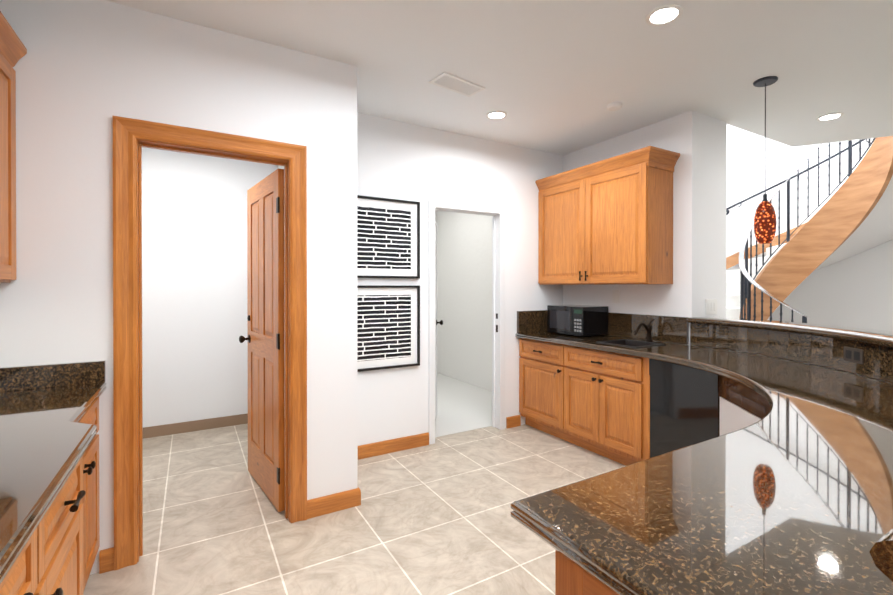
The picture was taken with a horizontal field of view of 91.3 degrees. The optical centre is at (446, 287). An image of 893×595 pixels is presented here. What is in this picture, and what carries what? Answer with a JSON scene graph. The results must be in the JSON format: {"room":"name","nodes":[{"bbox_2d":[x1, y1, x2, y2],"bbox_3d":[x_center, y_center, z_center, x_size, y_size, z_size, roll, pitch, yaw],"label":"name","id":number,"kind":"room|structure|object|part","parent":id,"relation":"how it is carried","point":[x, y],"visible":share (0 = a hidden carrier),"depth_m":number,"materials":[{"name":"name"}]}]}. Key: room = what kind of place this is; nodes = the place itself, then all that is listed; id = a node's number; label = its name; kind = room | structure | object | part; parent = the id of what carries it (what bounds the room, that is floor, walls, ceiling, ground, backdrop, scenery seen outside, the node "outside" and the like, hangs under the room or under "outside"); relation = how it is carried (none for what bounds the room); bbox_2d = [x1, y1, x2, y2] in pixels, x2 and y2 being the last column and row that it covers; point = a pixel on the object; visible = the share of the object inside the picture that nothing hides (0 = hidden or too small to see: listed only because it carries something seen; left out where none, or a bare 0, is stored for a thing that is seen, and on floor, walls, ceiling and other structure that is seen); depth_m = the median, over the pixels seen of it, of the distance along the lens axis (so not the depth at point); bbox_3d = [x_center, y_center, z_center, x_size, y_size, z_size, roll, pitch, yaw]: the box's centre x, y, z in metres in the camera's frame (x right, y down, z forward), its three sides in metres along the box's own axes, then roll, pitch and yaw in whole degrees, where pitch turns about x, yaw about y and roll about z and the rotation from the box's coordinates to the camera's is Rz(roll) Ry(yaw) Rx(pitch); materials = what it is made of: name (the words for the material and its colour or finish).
{"room":"kitchen","nodes":[
{"label":"kitchen","id":0,"kind":"room"},
{"bbox_2d":[0,0,343,574],"bbox_3d":[-1.470,-0.010,2.276,1.800,2.750,0.120,0,0,-30],"label":"wall","id":1,"kind":"structure","parent":0,"point":[86,70],"depth_m":2.38,"materials":[{"name":"white paint"}]},
{"bbox_2d":[0,43,15,282],"bbox_3d":[-1.814,-0.494,1.431,0.346,0.945,0.977,0,0,-30],"label":"upper cabinet","id":2,"kind":"object","parent":1,"relation":"attached to","point":[7,73],"depth_m":1.85,"materials":[{"name":"brown wood"}]},
{"bbox_3d":[-0.983,-0.995,0.369,0.056,0.136,3.646,0,0,-30],"label":"crown","id":3,"kind":"part","parent":2,"relation":"part of","materials":[{"name":"brown wood"}]},
{"bbox_2d":[0,360,105,391],"bbox_3d":[-1.919,0.400,1.923,0.661,0.102,0.030,0,0,-30],"label":"backsplash","id":4,"kind":"structure","parent":1,"relation":"attached to","point":[89,372],"depth_m":1.98,"materials":[{"name":"brown stone"}]},
{"bbox_2d":[143,413,247,438],"bbox_3d":[-2.512,1.307,4.062,1.740,0.099,0.013,0,0,-30],"label":"baseboard","id":5,"kind":"structure","parent":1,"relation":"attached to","point":[182,427],"depth_m":4.13,"materials":[{"name":"brown wood"}]},
{"bbox_2d":[113,116,306,570],"bbox_3d":[-1.254,0.266,2.403,0.910,2.194,0.169,0,0,-30],"label":"trim","id":6,"kind":"structure","parent":1,"relation":"attached to","point":[127,132],"depth_m":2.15,"materials":[{"name":"brown wood"}]},
{"bbox_2d":[239,168,284,511],"bbox_3d":[-1.252,0.315,2.917,0.191,2.070,0.768,0,0,-30],"label":"closet door","id":7,"kind":"structure","parent":1,"relation":"in","point":[265,313],"depth_m":2.83,"materials":[{"name":"brown wood"}]},
{"bbox_2d":[99,415,520,573],"bbox_3d":[-0.467,1.308,3.195,3.178,0.104,0.716,0,0,-30],"label":"baseboard","id":8,"kind":"structure","parent":1,"relation":"attached to","point":[328,504],"depth_m":2.72,"materials":[{"name":"brown wood"}]},
{"bbox_2d":[344,63,359,490],"bbox_3d":[-1.539,-0.019,4.292,0.120,2.750,3.670,0,0,-30],"label":"wall","id":9,"kind":"structure","parent":0,"point":[351,117],"depth_m":2.72,"materials":[{"name":"white paint"}]},
{"bbox_2d":[84,424,625,594],"bbox_3d":[2.776,1.410,3.542,10.800,0.100,9.700,0,0,-30],"label":"floor","id":10,"kind":"structure","parent":0,"point":[436,518],"depth_m":2.51,"materials":[{"name":"beige tile"}]},
{"bbox_2d":[0,508,55,594],"bbox_3d":[-1.117,0.937,0.609,0.711,0.866,0.618,0,0,-30],"label":"base cabinet","id":11,"kind":"object","parent":10,"relation":"on","point":[36,574],"depth_m":1.01,"materials":[{"name":"brown wood"}]},
{"bbox_2d":[56,444,99,594],"bbox_3d":[-1.382,0.935,1.062,0.711,0.866,0.688,0,0,-30],"label":"base cabinet","id":12,"kind":"object","parent":10,"relation":"on","point":[77,534],"depth_m":1.36,"materials":[{"name":"brown wood"}]},
{"bbox_2d":[0,380,105,591],"bbox_3d":[-0.967,0.480,0.378,0.741,0.043,3.656,0,0,-30],"label":"countertop","id":13,"kind":"structure","parent":12,"relation":"on","point":[46,434],"depth_m":1.23,"materials":[{"name":"stone"}]},
{"bbox_2d":[96,436,99,527],"bbox_3d":[-1.744,0.933,1.604,0.636,0.866,0.761,0,0,-30],"label":"base cabinet","id":14,"kind":"object","parent":10,"relation":"on","point":[97,437],"depth_m":2.04,"materials":[{"name":"brown wood"}]},
{"bbox_2d":[519,330,559,337],"bbox_3d":[1.135,0.895,4.160,0.596,0.920,0.662,0,0,-30],"label":"countertop","id":15,"kind":"structure","parent":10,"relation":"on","point":[546,334],"depth_m":4.24,"materials":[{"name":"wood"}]},
{"bbox_2d":[555,558,610,594],"bbox_3d":[1.520,0.934,1.332,2.739,0.866,0.500,0,0,-30],"label":"cabinetry","id":16,"kind":"object","parent":10,"relation":"on","point":[568,581],"depth_m":0.82,"materials":[{"name":"brown wood"}]},
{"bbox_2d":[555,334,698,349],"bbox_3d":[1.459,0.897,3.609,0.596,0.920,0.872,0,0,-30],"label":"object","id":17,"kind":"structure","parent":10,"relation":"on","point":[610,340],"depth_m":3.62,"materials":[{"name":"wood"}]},
{"bbox_2d":[511,334,892,594],"bbox_3d":[0.827,0.471,2.496,2.765,0.043,3.221,0,0,-30],"label":"countertop","id":18,"kind":"structure","parent":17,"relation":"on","point":[746,473],"depth_m":1.08,"materials":[{"name":"brown stone"}]},
{"bbox_2d":[547,305,607,336],"bbox_3d":[1.246,0.305,4.164,0.336,0.271,0.450,0,0,-30],"label":"microwave","id":19,"kind":"object","parent":18,"relation":"on","point":[583,320],"visible":0.98,"depth_m":4.01,"materials":[{"name":"black"}]},
{"bbox_2d":[597,339,665,347],"bbox_3d":[1.470,0.514,3.491,0.360,0.152,0.380,0,0,-30],"label":"sink","id":20,"kind":"object","parent":18,"relation":"in","point":[628,343],"depth_m":3.57,"materials":[{"name":"black metal"}]},
{"bbox_2d":[634,318,654,341],"bbox_3d":[1.613,0.347,3.571,0.223,0.194,0.062,0,0,-30],"label":"faucet","id":21,"kind":"object","parent":18,"relation":"on","point":[648,328],"depth_m":3.59,"materials":[{"name":"brown metal"}]},
{"bbox_2d":[844,346,862,363],"bbox_3d":[2.134,0.352,2.290,0.006,0.075,0.120,0,0,6],"label":"electrical outlet","id":22,"kind":"object","parent":18,"relation":"attached to","point":[854,355],"visible":1,"depth_m":2.29,"materials":[{"name":"brown"}]},
{"bbox_2d":[726,136,892,322],"bbox_3d":[4.430,-0.909,5.305,3.570,4.518,3.567,0,0,-30],"label":"stair","id":23,"kind":"structure","parent":10,"relation":"on","point":[853,216],"depth_m":5.76,"materials":[{"name":"wood"}]},
{"bbox_3d":[4.412,-1.423,5.287,1.478,3.489,1.442,0,0,-30],"label":"handrail","id":24,"kind":"part","parent":23,"relation":"part of","materials":[{"name":"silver metal"}]},
{"bbox_2d":[360,113,563,444],"bbox_3d":[0.123,-1.443,4.032,2.430,5.600,0.150,0,0,-30],"label":"wall","id":25,"kind":"structure","parent":0,"point":[399,160],"depth_m":3.83,"materials":[{"name":"white paint"}]},
{"bbox_2d":[357,285,419,371],"bbox_3d":[-0.517,0.320,3.559,0.660,0.680,0.030,0,0,-30],"label":"framed art","id":26,"kind":"object","parent":25,"relation":"attached to","point":[388,326],"visible":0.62,"depth_m":3.58,"materials":[{"name":"black"}]},
{"bbox_2d":[357,195,419,278],"bbox_3d":[-0.517,-0.406,3.556,0.660,0.650,0.030,0,0,-30],"label":"framed art","id":27,"kind":"object","parent":25,"relation":"attached to","point":[388,238],"visible":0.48,"depth_m":3.58,"materials":[{"name":"black"}]},
{"bbox_2d":[435,221,442,417],"bbox_3d":[-0.138,0.329,4.302,0.470,2.030,0.585,0,0,-30],"label":"door","id":28,"kind":"structure","parent":25,"relation":"in","point":[440,322],"depth_m":4.55,"materials":[{"name":"white wood"}]},
{"bbox_2d":[428,200,504,444],"bbox_3d":[0.173,0.295,4.043,0.826,2.122,0.138,0,0,-30],"label":"trim","id":29,"kind":"structure","parent":25,"relation":"attached to","point":[497,214],"depth_m":4.17,"materials":[{"name":"white wood"}]},
{"bbox_2d":[516,310,546,333],"bbox_3d":[0.952,0.333,4.417,0.591,0.214,0.031,0,0,-30],"label":"backsplash","id":30,"kind":"structure","parent":25,"relation":"attached to","point":[535,319],"depth_m":4.34,"materials":[{"name":"brown stone"}]},
{"bbox_2d":[435,372,491,436],"bbox_3d":[-0.595,1.350,5.258,2.480,0.004,2.730,0,0,-30],"label":"floor","id":31,"kind":"structure","parent":0,"point":[462,406],"depth_m":4.93,"materials":[{"name":"grey"}]},
{"bbox_2d":[491,216,491,390],"bbox_3d":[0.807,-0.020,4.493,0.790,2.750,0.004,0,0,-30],"label":"wall","id":32,"kind":"structure","parent":0,"point":[491,216],"depth_m":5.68,"materials":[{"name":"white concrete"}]},
{"bbox_2d":[106,0,892,154],"bbox_3d":[2.796,-1.540,3.495,10.640,0.300,9.420,0,0,-30],"label":"ceiling","id":33,"kind":"structure","parent":0,"point":[555,76],"depth_m":2.64,"materials":[{"name":"white paint"}]},
{"bbox_2d":[429,72,484,96],"bbox_3d":[0.074,-1.383,2.978,0.360,0.012,0.170,0,0,-38],"label":"ceiling vent","id":34,"kind":"object","parent":33,"relation":"in","point":[448,81],"visible":1,"depth_m":2.97,"materials":[{"name":"white plastic"}]},
{"bbox_2d":[486,111,506,119],"bbox_3d":[0.402,-1.386,3.506,0.170,0.008,0.170,0,0,-30],"label":"recessed light","id":35,"kind":"object","parent":33,"relation":"in","point":[495,115],"visible":1,"depth_m":3.50,"materials":[{"name":"white plastic"}]},
{"bbox_2d":[607,102,621,110],"bbox_3d":[1.275,-1.373,3.311,0.110,0.032,0.110,0,0,-30],"label":"smoke detector","id":36,"kind":"object","parent":33,"relation":"attached to","point":[614,106],"visible":1,"depth_m":3.29,"materials":[{"name":"white plastic"}]},
{"bbox_2d":[646,4,682,25],"bbox_3d":[1.103,-1.381,2.213,0.170,0.008,0.170,0,0,-30],"label":"recessed light","id":37,"kind":"object","parent":33,"relation":"in","point":[664,14],"visible":1,"depth_m":2.21,"materials":[{"name":"white plastic"}]},
{"bbox_2d":[753,76,777,243],"bbox_3d":[2.135,-0.844,2.925,0.136,1.088,0.136,0,0,-30],"label":"pendant light","id":38,"kind":"object","parent":33,"relation":"hanging from","point":[765,222],"visible":1,"depth_m":2.89,"materials":[{"name":"orange glass"}]},
{"bbox_3d":[2.135,-0.439,2.926,0.126,0.278,0.126,0,0,-30],"label":"lamp shade","id":39,"kind":"part","parent":38,"relation":"part of","materials":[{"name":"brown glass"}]},
{"bbox_2d":[816,112,843,120],"bbox_3d":[3.107,-1.386,3.538,0.170,0.008,0.170,0,0,-30],"label":"recessed light","id":40,"kind":"object","parent":33,"relation":"in","point":[830,116],"visible":0.98,"depth_m":3.53,"materials":[{"name":"white plastic"}]},
{"bbox_2d":[435,110,726,390],"bbox_3d":[1.036,-1.448,5.407,0.504,5.600,4.340,0,0,-30],"label":"wall","id":41,"kind":"structure","parent":0,"point":[699,174],"depth_m":3.80,"materials":[{"name":"white paint"}]},
{"bbox_2d":[538,158,673,284],"bbox_3d":[1.383,-0.505,3.978,0.346,0.945,1.216,0,0,-30],"label":"upper cabinet","id":42,"kind":"object","parent":41,"relation":"attached to","point":[608,221],"depth_m":3.66,"materials":[{"name":"brown wood"}]},
{"bbox_3d":[1.382,-1.010,3.943,0.382,0.136,1.272,0,0,-30],"label":"crown","id":43,"kind":"part","parent":42,"relation":"part of","materials":[{"name":"brown wood"}]},
{"bbox_2d":[612,290,619,302],"bbox_3d":[1.561,0.077,4.021,0.006,0.120,0.075,0,0,-30],"label":"electrical outlet","id":44,"kind":"object","parent":41,"relation":"attached to","point":[615,296],"visible":1,"depth_m":4.02,"materials":[{"name":"white plastic"}]},
{"bbox_2d":[608,312,690,341],"bbox_3d":[1.553,0.335,4.006,0.031,0.214,1.347,0,0,-30],"label":"backsplash","id":45,"kind":"structure","parent":41,"relation":"attached to","point":[674,329],"depth_m":3.64,"materials":[{"name":"brown stone"}]},
{"bbox_2d":[705,299,716,314],"bbox_3d":[2.157,0.152,3.550,0.165,0.125,0.009,0,0,-30],"label":"switch plate","id":46,"kind":"object","parent":41,"relation":"attached to","point":[710,306],"visible":1,"depth_m":3.54,"materials":[{"name":"white plastic"}]},
{"bbox_2d":[691,345,892,384],"bbox_3d":[1.281,0.823,1.887,2.910,1.088,2.021,0,0,-30],"label":"backsplash","id":47,"kind":"structure","parent":0,"point":[810,364],"depth_m":2.53,"materials":[{"name":"brown stone"}]},
{"bbox_2d":[726,124,892,330],"bbox_3d":[4.728,-1.449,5.474,3.086,5.600,3.778,0,0,-30],"label":"wall","id":48,"kind":"structure","parent":0,"point":[856,291],"depth_m":6.67,"materials":[{"name":"white paint"}]}
]}

